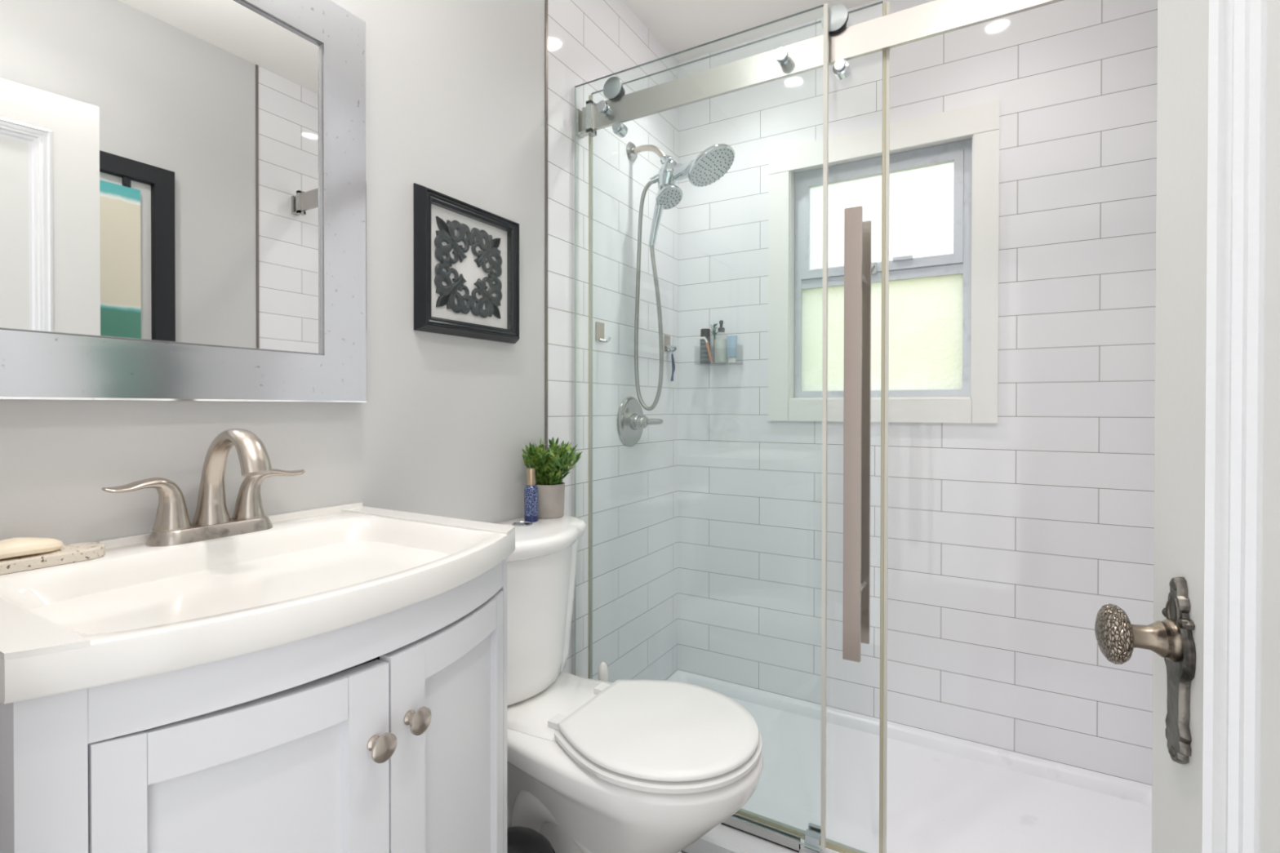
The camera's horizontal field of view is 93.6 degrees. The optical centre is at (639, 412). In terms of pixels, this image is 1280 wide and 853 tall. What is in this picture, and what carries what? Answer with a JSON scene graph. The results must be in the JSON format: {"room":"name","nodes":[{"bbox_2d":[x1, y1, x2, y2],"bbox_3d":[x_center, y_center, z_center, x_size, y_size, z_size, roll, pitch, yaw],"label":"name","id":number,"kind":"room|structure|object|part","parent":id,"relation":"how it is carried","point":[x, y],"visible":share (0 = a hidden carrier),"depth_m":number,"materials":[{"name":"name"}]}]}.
{"room":"bathroom","nodes":[
{"label":"bathroom","id":0,"kind":"room"},
{"bbox_2d":[0,0,679,827],"bbox_3d":[-0.418,-0.133,1.542,0.100,2.535,2.353,0,0,30],"label":"wall","id":1,"kind":"structure","parent":0,"point":[455,88],"depth_m":1.51,"materials":[{"name":"grey paint"}]},
{"bbox_2d":[0,0,366,402],"bbox_3d":[-0.698,-0.389,0.923,0.030,0.744,0.604,0,0,30],"label":"wall mirror","id":2,"kind":"object","parent":1,"relation":"attached to","point":[183,183],"visible":1,"depth_m":0.92,"materials":[{"name":"silver metal"}]},
{"bbox_2d":[413,182,519,343],"bbox_3d":[-0.401,-0.339,1.441,0.028,0.319,0.321,0,0,30],"label":"framed picture","id":3,"kind":"object","parent":1,"relation":"attached to","point":[466,256],"visible":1,"depth_m":1.42,"materials":[{"name":"black paint"}]},
{"bbox_2d":[544,0,547,453],"bbox_3d":[-0.265,-0.176,1.702,0.004,2.450,0.009,0,0,30],"label":"trim","id":4,"kind":"structure","parent":1,"relation":"attached to","point":[545,1],"depth_m":1.70,"materials":[{"name":"silver metal"}]},
{"bbox_2d":[595,321,610,342],"bbox_3d":[-0.113,-0.256,1.927,0.040,0.066,0.046,0,0,30],"label":"wall hook","id":5,"kind":"object","parent":1,"relation":"attached to","point":[599,326],"visible":1,"depth_m":1.93,"materials":[{"name":"silver metal"}]},
{"bbox_3d":[-0.129,-0.258,1.937,0.003,0.062,0.046,0,0,30],"label":"hook plate","id":6,"kind":"part","parent":5,"relation":"part of","materials":[{"name":"silver metal"}]},
{"bbox_2d":[617,396,662,446],"bbox_3d":[0.004,0.034,2.084,0.088,0.175,0.176,0,0,30],"label":"shower valve","id":7,"kind":"object","parent":1,"relation":"attached to","point":[631,420],"visible":1,"depth_m":2.07,"materials":[{"name":"grey metal"}]},
{"bbox_3d":[0.019,0.034,2.107,0.126,0.058,0.057,0,1,-44],"label":"lever","id":8,"kind":"part","parent":7,"relation":"part of","materials":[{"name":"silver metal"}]},
{"bbox_2d":[664,334,676,351],"bbox_3d":[0.122,-0.265,2.334,0.040,0.066,0.046,0,0,30],"label":"wall hook","id":9,"kind":"object","parent":1,"relation":"attached to","point":[667,338],"visible":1,"depth_m":2.33,"materials":[{"name":"silver metal"}]},
{"bbox_3d":[0.107,-0.267,2.343,0.003,0.062,0.046,0,0,30],"label":"hook plate","id":10,"kind":"part","parent":9,"relation":"part of","materials":[{"name":"silver metal"}]},
{"bbox_2d":[666,345,676,381],"bbox_3d":[0.124,-0.188,2.333,0.022,0.138,0.046,0,0,30],"label":"razor","id":11,"kind":"object","parent":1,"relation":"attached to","point":[671,347],"visible":0.99,"depth_m":2.33,"materials":[{"name":"blue plastic"}]},
{"bbox_3d":[0.128,-0.172,2.336,0.018,0.106,0.012,0,0,-2],"label":"handle","id":12,"kind":"part","parent":11,"relation":"part of","materials":[{"name":"blue plastic"}]},
{"bbox_2d":[626,142,734,410],"bbox_3d":[0.129,-0.472,2.004,0.379,0.938,0.168,0,0,30],"label":"shower","id":13,"kind":"object","parent":1,"relation":"attached to","point":[713,163],"visible":1,"depth_m":2.02,"materials":[{"name":"grey metal"}]},
{"bbox_3d":[0.036,-0.884,2.065,0.133,0.076,0.021,0,0,30],"label":"shower arm","id":14,"kind":"part","parent":13,"relation":"part of","materials":[{"name":"silver metal"}]},
{"bbox_2d":[576,0,1064,138],"bbox_3d":[0.467,-0.876,1.436,1.528,0.096,0.057,0,0,30],"label":"shower rail","id":15,"kind":"object","parent":1,"relation":"attached to","point":[937,17],"visible":1,"depth_m":1.48,"materials":[{"name":"grey metal"}]},
{"bbox_2d":[588,0,889,852],"bbox_3d":[0.214,0.052,1.628,0.854,2.045,0.136,0,0,30],"label":"door","id":16,"kind":"structure","parent":15,"relation":"hanging from","point":[857,233],"depth_m":1.42,"materials":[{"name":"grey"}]},
{"bbox_3d":[0.493,0.052,1.395,0.038,1.048,0.012,0,0,30],"label":"pull handle","id":17,"kind":"part","parent":16,"relation":"part of","materials":[{"name":"silver metal"}]},
{"bbox_3d":[0.524,0.432,1.451,0.018,0.018,0.112,0,0,30],"label":"handle post","id":18,"kind":"part","parent":16,"relation":"part of","materials":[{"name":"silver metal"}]},
{"bbox_3d":[0.525,-0.328,1.446,0.018,0.018,0.112,0,0,30],"label":"handle post","id":19,"kind":"part","parent":16,"relation":"part of","materials":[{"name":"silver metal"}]},
{"bbox_3d":[0.555,0.051,1.502,0.038,1.048,0.012,0,0,30],"label":"pull handle","id":20,"kind":"part","parent":16,"relation":"part of","materials":[{"name":"silver metal"}]},
{"bbox_2d":[622,0,875,62],"bbox_3d":[0.289,-1.421,1.125,1.730,0.050,2.353,0,0,30],"label":"ceiling","id":21,"kind":"structure","parent":0,"point":[678,25],"depth_m":2.14,"materials":[{"name":"white paint"}]},
{"bbox_2d":[677,0,1157,785],"bbox_3d":[0.847,-0.135,2.101,1.530,2.535,0.120,0,0,30],"label":"wall","id":22,"kind":"structure","parent":0,"point":[1008,539],"depth_m":1.89,"materials":[{"name":"white tile"}]},
{"bbox_2d":[695,343,742,366],"bbox_3d":[0.300,-0.218,2.303,0.170,0.074,0.074,0,0,30],"label":"shower caddy","id":23,"kind":"object","parent":22,"relation":"attached to","point":[723,363],"visible":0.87,"depth_m":2.29,"materials":[{"name":"clear plastic"}]},
{"bbox_2d":[700,328,710,364],"bbox_3d":[0.254,-0.254,2.339,0.041,0.137,0.041,0,0,30],"label":"shampoo bottle","id":24,"kind":"object","parent":23,"relation":"on","point":[704,358],"visible":0.79,"depth_m":2.32,"materials":[{"name":"grey plastic"}]},
{"bbox_2d":[697,336,712,362],"bbox_3d":[0.251,-0.239,2.303,0.059,0.098,0.012,0,0,30],"label":"razor","id":25,"kind":"object","parent":23,"relation":"in","point":[703,337],"visible":1,"depth_m":2.29,"materials":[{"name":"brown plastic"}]},
{"bbox_3d":[0.264,-0.228,2.296,0.029,0.076,0.010,0,0,30],"label":"razor handle","id":26,"kind":"part","parent":25,"relation":"part of","materials":[{"name":"orange plastic"}]},
{"bbox_2d":[710,323,717,363],"bbox_3d":[0.285,-0.264,2.325,0.030,0.154,0.022,0,0,-3],"label":"brush","id":27,"kind":"object","parent":23,"relation":"in","point":[714,325],"visible":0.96,"depth_m":2.33,"materials":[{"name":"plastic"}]},
{"bbox_2d":[714,320,728,363],"bbox_3d":[0.311,-0.268,2.301,0.055,0.165,0.055,0,0,30],"label":"pump bottle","id":28,"kind":"object","parent":23,"relation":"in","point":[720,353],"visible":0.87,"depth_m":2.28,"materials":[{"name":"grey plastic"}]},
{"bbox_2d":[726,335,737,362],"bbox_3d":[0.346,-0.236,2.263,0.034,0.102,0.035,0,0,-25],"label":"tube","id":29,"kind":"object","parent":23,"relation":"in","point":[731,340],"visible":0.99,"depth_m":2.25,"materials":[{"name":"blue plastic"}]},
{"bbox_2d":[768,99,999,423],"bbox_3d":[0.822,-0.466,2.095,0.733,1.000,0.116,0,0,30],"label":"window","id":30,"kind":"structure","parent":22,"relation":"in","point":[944,308],"depth_m":2.05,"materials":[{"name":"white paint"}]},
{"bbox_3d":[0.832,-0.673,2.105,0.529,0.367,0.026,0,0,30],"label":"sash","id":31,"kind":"part","parent":30,"relation":"part of","materials":[{"name":"metal"}]},
{"bbox_3d":[0.835,-0.265,2.114,0.538,0.387,0.004,0,0,30],"label":"pane","id":32,"kind":"part","parent":30,"relation":"part of","materials":[{"name":"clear glass"}]},
{"bbox_3d":[0.840,-0.470,2.122,0.578,0.837,0.050,0,0,30],"label":"frame","id":33,"kind":"part","parent":30,"relation":"part of","materials":[{"name":"metal"}]},
{"bbox_3d":[0.286,1.164,1.143,1.730,0.050,2.353,0,0,30],"label":"floor","id":34,"kind":"structure","parent":0,"visible":0},
{"bbox_2d":[0,557,506,852],"bbox_3d":[-0.488,0.686,0.817,0.489,0.908,0.583,0,0,30],"label":"vanity cabinet","id":35,"kind":"object","parent":34,"relation":"on","point":[386,733],"visible":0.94,"depth_m":0.63,"materials":[{"name":"white paint"}]},
{"bbox_3d":[-0.394,0.659,0.621,0.080,0.746,0.254,0,0,30],"label":"door","id":36,"kind":"part","parent":35,"relation":"part of","materials":[{"name":"white paint"}]},
{"bbox_3d":[-0.395,0.655,0.611,0.014,0.655,0.185,0,1,44],"label":"door panel","id":37,"kind":"part","parent":35,"relation":"part of","materials":[{"name":"white paint"}]},
{"bbox_2d":[0,502,515,703],"bbox_3d":[-0.497,0.245,0.820,0.487,0.124,0.598,0,0,30],"label":"sink","id":38,"kind":"object","parent":35,"relation":"in","point":[136,610],"visible":0.94,"depth_m":0.74,"materials":[{"name":"white ceramic"}]},
{"bbox_2d":[0,542,105,574],"bbox_3d":[-0.766,0.185,0.755,0.060,0.014,0.148,0,0,30],"label":"soap dish","id":39,"kind":"object","parent":38,"relation":"on","point":[73,553],"visible":0.97,"depth_m":0.76,"materials":[{"name":"stone"}]},
{"bbox_2d":[0,537,63,559],"bbox_3d":[-0.771,0.168,0.743,0.048,0.024,0.088,0,0,30],"label":"soap bar","id":40,"kind":"object","parent":39,"relation":"on","point":[11,548],"visible":1,"depth_m":0.74,"materials":[{"name":"beige"}]},
{"bbox_2d":[102,428,305,546],"bbox_3d":[-0.657,0.108,0.932,0.203,0.167,0.200,0,0,-16],"label":"faucet","id":41,"kind":"object","parent":38,"relation":"on","point":[172,526],"visible":1,"depth_m":0.91,"materials":[{"name":"silver metal"}]},
{"bbox_3d":[-0.710,0.134,0.866,0.046,0.078,0.108,0,0,30],"label":"handle","id":42,"kind":"part","parent":41,"relation":"part of","materials":[{"name":"silver metal"}]},
{"bbox_3d":[-0.664,0.182,0.937,0.061,0.019,0.171,0,0,30],"label":"plate","id":43,"kind":"part","parent":41,"relation":"part of","materials":[{"name":"silver metal"}]},
{"bbox_3d":[-0.618,0.099,0.910,0.169,0.150,0.049,0,0,30],"label":"spout","id":44,"kind":"part","parent":41,"relation":"part of","materials":[{"name":"silver metal"}]},
{"bbox_3d":[-0.626,0.133,1.012,0.046,0.078,0.108,0,0,30],"label":"handle","id":45,"kind":"part","parent":41,"relation":"part of","materials":[{"name":"silver metal"}]},
{"bbox_3d":[-0.295,0.380,0.685,0.027,0.032,0.032,0,0,30],"label":"knob","id":46,"kind":"part","parent":35,"relation":"part of","materials":[{"name":"silver metal"}]},
{"bbox_3d":[-0.271,0.373,0.729,0.027,0.032,0.032,0,0,30],"label":"knob","id":47,"kind":"part","parent":35,"relation":"part of","materials":[{"name":"silver metal"}]},
{"bbox_3d":[-0.268,0.660,0.849,0.090,0.742,0.261,0,0,30],"label":"door","id":48,"kind":"part","parent":35,"relation":"part of","materials":[{"name":"white paint"}]},
{"bbox_3d":[-0.258,0.655,0.858,0.015,0.651,0.196,0,0,14],"label":"door panel","id":49,"kind":"part","parent":35,"relation":"part of","materials":[{"name":"white paint"}]},
{"bbox_2d":[506,826,555,852],"bbox_3d":[-0.246,0.980,1.151,0.170,0.315,0.170,0,0,30],"label":"waste bin","id":50,"kind":"object","parent":34,"relation":"on","point":[519,839],"visible":0.69,"depth_m":1.16,"materials":[{"name":"black plastic"}]},
{"bbox_2d":[598,662,608,681],"bbox_3d":[-0.100,0.905,1.622,0.072,0.460,0.072,0,0,30],"label":"toilet brush","id":51,"kind":"object","parent":34,"relation":"on","point":[602,669],"visible":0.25,"depth_m":1.61,"materials":[{"name":"white plastic"}]},
{"bbox_2d":[496,515,763,852],"bbox_3d":[-0.081,0.711,1.316,0.706,0.868,0.464,0,0,30],"label":"toilet","id":52,"kind":"object","parent":34,"relation":"on","point":[593,766],"visible":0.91,"depth_m":1.23,"materials":[{"name":"white ceramic"}]},
{"bbox_2d":[524,467,538,522],"bbox_3d":[-0.279,0.212,1.542,0.036,0.136,0.036,0,0,30],"label":"spray bottle","id":53,"kind":"object","parent":52,"relation":"on","point":[531,491],"visible":1,"depth_m":1.53,"materials":[{"name":"blue glass"}]},
{"bbox_3d":[-0.283,0.302,1.431,0.238,0.042,0.464,0,0,30],"label":"tank lid","id":54,"kind":"part","parent":52,"relation":"part of","materials":[{"name":"white ceramic"}]},
{"bbox_3d":[-0.289,0.491,1.436,0.207,0.335,0.414,0,0,30],"label":"tank","id":55,"kind":"part","parent":52,"relation":"part of","materials":[{"name":"white ceramic"}]},
{"bbox_2d":[521,436,582,518],"bbox_3d":[-0.217,0.172,1.613,0.164,0.215,0.199,0,0,30],"label":"potted plant","id":56,"kind":"object","parent":52,"relation":"on","point":[550,466],"visible":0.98,"depth_m":1.58,"materials":[{"name":"green plant"}]},
{"bbox_3d":[-0.246,0.235,1.616,0.087,0.088,0.087,0,0,30],"label":"pot","id":57,"kind":"part","parent":56,"relation":"part of","materials":[{"name":"ceramic"}]},
{"bbox_3d":[0.054,0.661,1.238,0.388,0.014,0.378,0,0,30],"label":"seat","id":58,"kind":"part","parent":52,"relation":"part of","materials":[{"name":"white plastic"}]},
{"bbox_3d":[0.052,0.643,1.239,0.381,0.013,0.368,0,0,30],"label":"lid","id":59,"kind":"part","parent":52,"relation":"part of","materials":[{"name":"white plastic"}]},
{"bbox_2d":[666,669,1151,852],"bbox_3d":[0.618,1.092,1.716,1.528,0.084,0.787,0,0,30],"label":"shower pan","id":60,"kind":"object","parent":34,"relation":"on","point":[945,793],"visible":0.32,"depth_m":1.72,"materials":[{"name":"white plastic"}]},
{"bbox_2d":[573,3,828,852],"bbox_3d":[0.121,0.051,1.625,0.750,2.046,0.017,0,0,30],"label":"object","id":61,"kind":"object","parent":60,"relation":"on","point":[787,840],"visible":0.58,"depth_m":1.44,"materials":[{"name":"grey"}]},
{"bbox_2d":[804,822,820,852],"bbox_3d":[0.435,1.062,1.502,0.036,0.032,0.049,0,0,30],"label":"guide","id":62,"kind":"object","parent":60,"relation":"on","point":[811,835],"visible":0.74,"depth_m":1.49,"materials":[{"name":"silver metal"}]},
{"bbox_2d":[1094,0,1279,852],"bbox_3d":[0.358,0.124,0.270,0.096,2.018,0.660,0,0,21],"label":"door","id":63,"kind":"structure","parent":34,"relation":"on","point":[1213,637],"depth_m":0.47,"materials":[{"name":"white paint"}]},
{"bbox_3d":[0.437,0.197,0.526,0.060,0.051,0.051,0,0,30],"label":"knob","id":64,"kind":"part","parent":63,"relation":"part of","materials":[{"name":"grey metal"}]},
{"bbox_3d":[0.373,0.079,0.264,0.016,1.716,0.460,0,0,21],"label":"moulding","id":65,"kind":"part","parent":63,"relation":"part of","materials":[{"name":"white paint"}]},
{"bbox_3d":[0.387,0.079,0.258,0.014,1.728,0.460,0,0,21],"label":"panel","id":66,"kind":"part","parent":63,"relation":"part of","materials":[{"name":"white paint"}]}
]}

